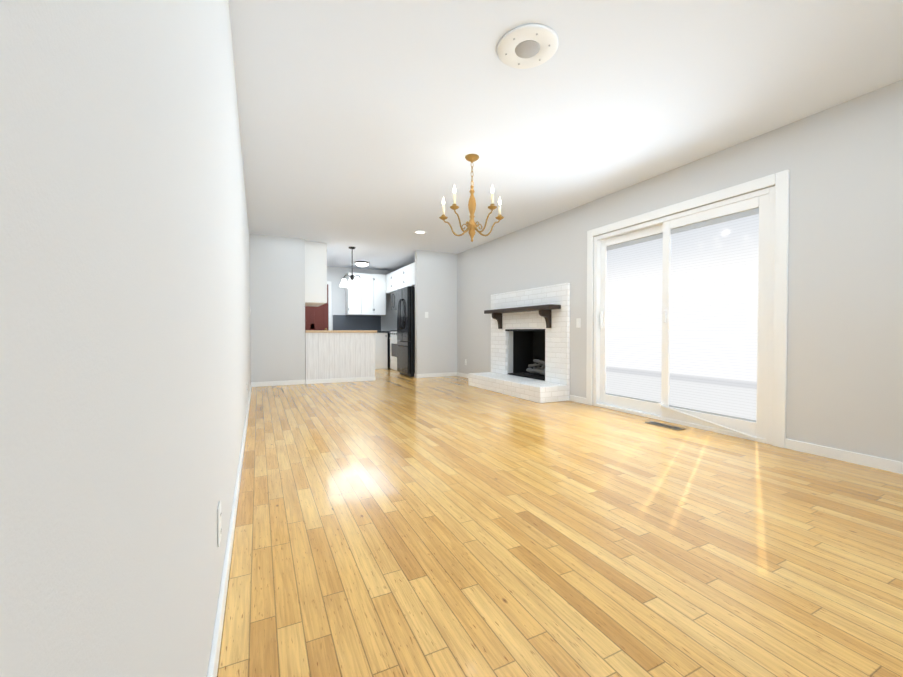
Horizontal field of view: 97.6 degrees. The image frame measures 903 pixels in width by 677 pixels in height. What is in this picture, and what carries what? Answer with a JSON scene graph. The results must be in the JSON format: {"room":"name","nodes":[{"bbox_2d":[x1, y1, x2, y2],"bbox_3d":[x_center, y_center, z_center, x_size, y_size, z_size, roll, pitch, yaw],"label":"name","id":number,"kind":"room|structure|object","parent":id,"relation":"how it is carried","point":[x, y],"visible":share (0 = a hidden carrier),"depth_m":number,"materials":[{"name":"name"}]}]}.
{"room":"empty living room","nodes":[
{"label":"empty living room","id":0,"kind":"room"},
{"bbox_2d":[0,0,250,676],"bbox_3d":[-1.803,-0.396,3.261,0.140,2.460,12.480,0,1,-26],"label":"wall","id":1,"kind":"structure","parent":0,"point":[125,362],"depth_m":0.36,"materials":[{"name":"white paint"}]},
{"bbox_2d":[217,500,221,546],"bbox_3d":[-0.713,0.568,1.216,0.007,0.115,0.072,0,1,-26],"label":"outlet","id":2,"kind":"object","parent":1,"relation":"attached to","point":[219,522],"visible":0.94,"depth_m":1.19,"materials":[{"name":"white plastic"}]},
{"bbox_2d":[207,382,251,676],"bbox_3d":[-1.142,0.816,2.102,0.013,0.075,9.500,0,1,-26],"label":"baseboard","id":3,"kind":"structure","parent":1,"relation":"attached to","point":[215,652],"depth_m":1.33,"materials":[{"name":"white wood"}]},
{"bbox_2d":[250,234,304,381],"bbox_3d":[-2.887,-0.452,6.582,0.830,2.460,0.120,0,1,-26],"label":"wall","id":4,"kind":"structure","parent":0,"point":[277,303],"depth_m":6.52,"materials":[{"name":"white paint"}]},
{"bbox_2d":[252,380,305,386],"bbox_3d":[-2.852,0.742,6.545,0.817,0.075,0.013,0,1,-26],"label":"baseboard","id":5,"kind":"structure","parent":4,"relation":"attached to","point":[276,383],"depth_m":6.53,"materials":[{"name":"white wood"}]},
{"bbox_2d":[305,284,328,329],"bbox_3d":[-3.265,-0.281,9.277,0.735,2.020,0.106,0,1,-26],"label":"wall","id":6,"kind":"structure","parent":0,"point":[316,318],"depth_m":9.35,"materials":[{"name":"red paint"}]},
{"bbox_2d":[327,266,396,330],"bbox_3d":[-2.774,-0.503,9.653,3.730,2.460,0.140,0,1,-26],"label":"wall","id":7,"kind":"structure","parent":0,"point":[335,276],"depth_m":9.63,"materials":[{"name":"white paint"}]},
{"bbox_2d":[328,281,331,329],"bbox_3d":[-2.919,-0.320,9.497,0.070,2.100,0.017,0,1,-26],"label":"door frame","id":8,"kind":"structure","parent":7,"relation":"attached to","point":[329,307],"depth_m":9.48,"materials":[{"name":"white wood"}]},
{"bbox_2d":[333,315,380,330],"bbox_3d":[-2.330,-0.380,9.787,1.185,0.386,0.011,0,1,-26],"label":"backsplash","id":9,"kind":"structure","parent":7,"relation":"attached to","point":[352,322],"depth_m":9.77,"materials":[{"name":"grey tile"}]},
{"bbox_2d":[345,272,385,315],"bbox_3d":[-2.104,-1.074,9.696,0.920,1.000,0.350,0,1,-26],"label":"upper cabinet","id":10,"kind":"object","parent":7,"relation":"attached to","point":[369,298],"visible":1,"depth_m":9.55,"materials":[{"name":"white wood"}]},
{"bbox_2d":[415,250,456,373],"bbox_3d":[-0.300,-0.473,7.847,0.870,2.460,0.120,0,1,-26],"label":"wall","id":11,"kind":"structure","parent":0,"point":[436,300],"depth_m":7.78,"materials":[{"name":"white paint"}]},
{"bbox_2d":[417,372,456,377],"bbox_3d":[-0.276,0.721,7.804,0.857,0.075,0.013,0,1,-26],"label":"baseboard","id":12,"kind":"structure","parent":11,"relation":"attached to","point":[436,375],"depth_m":7.79,"materials":[{"name":"white wood"}]},
{"bbox_2d":[217,369,902,676],"bbox_3d":[-0.065,0.870,4.132,4.010,0.100,12.480,0,1,-26],"label":"floor","id":13,"kind":"structure","parent":0,"point":[391,523],"depth_m":1.64,"materials":[{"name":"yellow wood"}]},
{"bbox_2d":[305,330,376,383],"bbox_3d":[-2.062,0.310,7.263,1.232,0.915,0.705,0,1,-26],"label":"base cabinet","id":14,"kind":"object","parent":13,"relation":"on","point":[334,356],"visible":0.92,"depth_m":6.95,"materials":[{"name":"beige wood"}]},
{"bbox_2d":[375,333,387,368],"bbox_3d":[-2.185,0.294,9.520,1.160,0.870,0.636,0,1,-26],"label":"base cabinet","id":15,"kind":"object","parent":13,"relation":"on","point":[381,350],"visible":0.17,"depth_m":9.44,"materials":[{"name":"white wood"}]},
{"bbox_2d":[388,333,390,368],"bbox_3d":[-1.355,0.288,9.892,0.618,0.870,0.698,0,1,-26],"label":"dishwasher","id":16,"kind":"object","parent":13,"relation":"on","point":[389,351],"visible":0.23,"depth_m":9.49,"materials":[{"name":"black metal"}]},
{"bbox_2d":[389,330,396,370],"bbox_3d":[-1.044,0.210,9.197,0.666,1.050,0.764,0,1,-26],"label":"range","id":17,"kind":"object","parent":13,"relation":"on","point":[393,349],"visible":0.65,"depth_m":9.17,"materials":[{"name":"white metal"}]},
{"bbox_2d":[397,286,414,376],"bbox_3d":[-0.671,-0.138,8.161,0.866,1.780,0.680,0,1,-26],"label":"refrigerator","id":18,"kind":"object","parent":13,"relation":"on","point":[405,330],"visible":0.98,"depth_m":7.78,"materials":[{"name":"black metal"}]},
{"bbox_2d":[468,283,569,402],"bbox_3d":[1.130,0.029,5.944,0.980,1.520,1.870,0,1,-26],"label":"fireplace","id":19,"kind":"object","parent":13,"relation":"on","point":[528,326],"visible":0.98,"depth_m":5.72,"materials":[{"name":"brick"}]},
{"bbox_2d":[523,359,544,375],"bbox_3d":[1.356,0.440,5.921,0.280,0.248,0.600,0,1,-26],"label":"gas logs","id":20,"kind":"object","parent":19,"relation":"in","point":[536,369],"visible":0.73,"depth_m":5.97,"materials":[{"name":"grey ceramic"}]},
{"bbox_2d":[645,421,684,429],"bbox_3d":[2.011,0.823,3.732,0.110,0.006,0.340,0,1,-26],"label":"floor vent","id":21,"kind":"object","parent":13,"relation":"in","point":[664,425],"visible":1,"depth_m":3.72,"materials":[{"name":"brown metal"}]},
{"bbox_2d":[229,0,902,270],"bbox_3d":[-0.065,-1.690,4.089,4.010,0.100,12.480,0,1,-26],"label":"ceiling","id":22,"kind":"structure","parent":0,"point":[367,127],"depth_m":2.65,"materials":[{"name":"white paint"}]},
{"bbox_2d":[340,247,364,288],"bbox_3d":[-1.873,-1.325,7.361,0.465,0.737,0.454,0,1,-26],"label":"pendant light","id":23,"kind":"object","parent":22,"relation":"hanging from","point":[352,285],"visible":1,"depth_m":7.31,"materials":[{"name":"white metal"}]},
{"bbox_2d":[355,261,368,266],"bbox_3d":[-2.021,-1.670,8.922,0.330,0.099,0.330,0,1,-26],"label":"flush ceiling light","id":24,"kind":"object","parent":22,"relation":"attached to","point":[361,263],"visible":1,"depth_m":8.82,"materials":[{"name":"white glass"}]},
{"bbox_2d":[413,230,426,233],"bbox_3d":[-0.493,-1.670,6.207,0.210,0.009,0.210,0,1,-26],"label":"recessed light","id":25,"kind":"object","parent":22,"relation":"in","point":[420,232],"visible":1,"depth_m":6.21,"materials":[{"name":"white plastic"}]},
{"bbox_2d":[439,154,503,241],"bbox_3d":[0.203,-1.248,3.547,0.592,0.764,0.594,0,1,-26],"label":"chandelier","id":26,"kind":"object","parent":22,"relation":"hanging from","point":[471,225],"visible":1,"depth_m":3.53,"materials":[{"name":"gold metal"}]},
{"bbox_2d":[497,24,557,68],"bbox_3d":[0.419,-1.598,2.179,0.330,0.018,0.330,0,1,-26],"label":"smoke detector","id":27,"kind":"object","parent":22,"relation":"attached to","point":[526,46],"visible":0.98,"depth_m":2.15,"materials":[{"name":"white plastic"}]},
{"bbox_2d":[457,79,902,461],"bbox_3d":[1.673,-0.424,4.960,0.140,2.460,12.480,0,1,-26],"label":"wall","id":28,"kind":"structure","parent":0,"point":[842,163],"depth_m":2.83,"materials":[{"name":"white paint"}]},
{"bbox_2d":[457,372,467,377],"bbox_3d":[0.407,0.728,7.396,0.013,0.075,1.346,0,1,-26],"label":"baseboard","id":29,"kind":"structure","parent":28,"relation":"attached to","point":[462,375],"depth_m":7.77,"materials":[{"name":"white wood"}]},
{"bbox_2d":[569,395,585,403],"bbox_3d":[1.593,0.768,4.972,0.013,0.075,0.296,0,1,-26],"label":"baseboard","id":30,"kind":"structure","parent":28,"relation":"attached to","point":[582,400],"depth_m":4.97,"materials":[{"name":"white wood"}]},
{"bbox_2d":[576,318,580,327],"bbox_3d":[1.590,-0.194,4.957,0.015,0.115,0.072,0,1,-26],"label":"light switch","id":31,"kind":"object","parent":28,"relation":"attached to","point":[578,322],"visible":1,"depth_m":4.96,"materials":[{"name":"white plastic"}]},
{"bbox_2d":[593,186,774,444],"bbox_3d":[2.145,-0.190,3.931,0.170,2.026,1.852,0,1,-26],"label":"door","id":32,"kind":"structure","parent":28,"relation":"in","point":[683,315],"depth_m":3.69,"materials":[{"name":"white glass"}]},
{"bbox_2d":[586,169,789,447],"bbox_3d":[2.101,-0.234,3.909,0.018,2.115,2.030,0,1,-26],"label":"door frame","id":33,"kind":"structure","parent":28,"relation":"attached to","point":[780,307],"depth_m":3.06,"materials":[{"name":"white wood"}]},
{"bbox_2d":[785,439,902,473],"bbox_3d":[3.416,0.830,1.241,0.013,0.075,3.950,0,1,-26],"label":"baseboard","id":34,"kind":"structure","parent":28,"relation":"attached to","point":[894,466],"depth_m":2.70,"materials":[{"name":"white wood"}]},
{"bbox_3d":[-3.161,-0.474,7.951,0.120,2.460,2.580,0,1,-26],"label":"wall","id":35,"kind":"structure","parent":0,"visible":0},
{"bbox_2d":[305,241,326,306],"bbox_3d":[-2.614,-1.163,7.402,0.384,1.056,1.126,0,1,-26],"label":"upper cabinet","id":36,"kind":"object","parent":35,"relation":"attached to","point":[315,274],"visible":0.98,"depth_m":6.90,"materials":[{"name":"white wood"}]},
{"bbox_3d":[-0.582,-0.495,9.211,0.180,2.460,2.580,0,1,-26],"label":"wall","id":37,"kind":"structure","parent":0,"visible":0},
{"bbox_2d":[386,270,397,293],"bbox_3d":[-1.156,-1.340,9.480,0.596,0.460,0.896,0,1,-26],"label":"upper cabinet","id":38,"kind":"object","parent":37,"relation":"attached to","point":[392,278],"depth_m":9.31,"materials":[{"name":"white wood"}]},
{"bbox_2d":[391,291,396,310],"bbox_3d":[-1.030,-0.880,9.186,0.635,0.430,0.760,0,1,-26],"label":"microwave","id":39,"kind":"object","parent":38,"relation":"attached to","point":[393,300],"visible":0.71,"depth_m":9.20,"materials":[{"name":"black metal"}]},
{"bbox_2d":[398,264,409,288],"bbox_3d":[-0.762,-1.327,8.676,0.596,0.460,0.896,0,1,-26],"label":"upper cabinet","id":40,"kind":"object","parent":37,"relation":"attached to","point":[402,277],"depth_m":8.51,"materials":[{"name":"white wood"}]},
{"bbox_2d":[410,262,414,285],"bbox_3d":[-0.467,-1.317,8.072,0.596,0.460,0.448,0,1,-26],"label":"upper cabinet","id":41,"kind":"object","parent":37,"relation":"attached to","point":[412,266],"depth_m":8.07,"materials":[{"name":"white wood"}]}
]}

